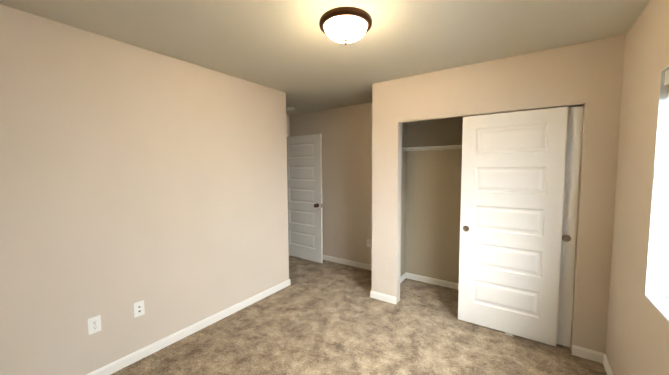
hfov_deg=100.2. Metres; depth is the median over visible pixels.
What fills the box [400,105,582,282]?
closet
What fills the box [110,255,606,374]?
floor
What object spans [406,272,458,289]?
baseboard
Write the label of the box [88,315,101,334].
duplex electrical outlet
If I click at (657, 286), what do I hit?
window
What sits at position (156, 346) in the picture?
baseboard
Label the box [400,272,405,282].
baseboard
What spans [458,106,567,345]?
closet door
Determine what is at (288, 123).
wall
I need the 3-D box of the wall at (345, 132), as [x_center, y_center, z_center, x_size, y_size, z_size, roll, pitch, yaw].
[0.936,0.016,3.854,4.300,2.440,0.120,2,5,34]
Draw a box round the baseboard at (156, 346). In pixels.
[86,279,290,374]
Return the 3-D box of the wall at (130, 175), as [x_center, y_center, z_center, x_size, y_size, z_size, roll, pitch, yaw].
[-1.589,0.143,2.196,0.120,2.440,3.100,2,5,34]
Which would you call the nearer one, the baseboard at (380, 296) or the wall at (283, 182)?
the baseboard at (380, 296)
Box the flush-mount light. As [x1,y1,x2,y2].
[319,6,371,44]
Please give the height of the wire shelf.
0.337 m
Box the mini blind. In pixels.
[651,69,668,189]
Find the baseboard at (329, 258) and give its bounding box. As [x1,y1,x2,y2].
[323,255,371,269]
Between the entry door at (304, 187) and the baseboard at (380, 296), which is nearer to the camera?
the baseboard at (380, 296)
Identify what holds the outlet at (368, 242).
attached to the wall at (345, 132)
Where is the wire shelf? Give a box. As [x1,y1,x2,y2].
[402,145,461,150]
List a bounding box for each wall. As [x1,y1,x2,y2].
[0,4,281,374]
[279,91,288,281]
[286,114,289,136]
[290,102,371,264]
[372,34,625,353]
[605,0,668,374]
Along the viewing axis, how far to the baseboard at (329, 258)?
4.35 m
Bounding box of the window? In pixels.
[645,65,668,322]
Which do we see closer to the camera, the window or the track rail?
the window
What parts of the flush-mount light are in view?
flush-mount light shade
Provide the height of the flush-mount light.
0.161 m
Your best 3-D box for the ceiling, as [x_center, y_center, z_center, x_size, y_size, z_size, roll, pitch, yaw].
[-0.285,-1.114,2.005,4.300,0.080,4.410,2,5,34]
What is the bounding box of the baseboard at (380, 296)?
[371,291,395,303]
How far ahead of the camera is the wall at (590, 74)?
2.24 m
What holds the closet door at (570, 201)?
in the wall at (590, 74)
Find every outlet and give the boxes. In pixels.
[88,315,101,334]
[367,239,370,246]
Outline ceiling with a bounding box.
[0,0,650,114]
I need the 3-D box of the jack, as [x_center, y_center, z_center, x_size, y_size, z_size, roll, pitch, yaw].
[-1.537,0.958,2.202,0.015,0.116,0.072,2,5,34]
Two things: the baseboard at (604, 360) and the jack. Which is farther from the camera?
the jack
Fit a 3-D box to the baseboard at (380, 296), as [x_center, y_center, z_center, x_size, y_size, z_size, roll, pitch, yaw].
[0.564,1.249,3.169,0.285,0.078,0.013,2,5,34]
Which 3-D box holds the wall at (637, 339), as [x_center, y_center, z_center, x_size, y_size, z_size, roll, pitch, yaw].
[1.412,0.213,0.932,0.200,2.440,4.410,2,5,34]
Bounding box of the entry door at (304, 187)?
[287,134,322,262]
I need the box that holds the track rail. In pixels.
[398,102,584,122]
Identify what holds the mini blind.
attached to the wall at (637, 339)
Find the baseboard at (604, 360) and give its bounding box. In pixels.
[600,353,613,374]
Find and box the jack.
[133,300,144,317]
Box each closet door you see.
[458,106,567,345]
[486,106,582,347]

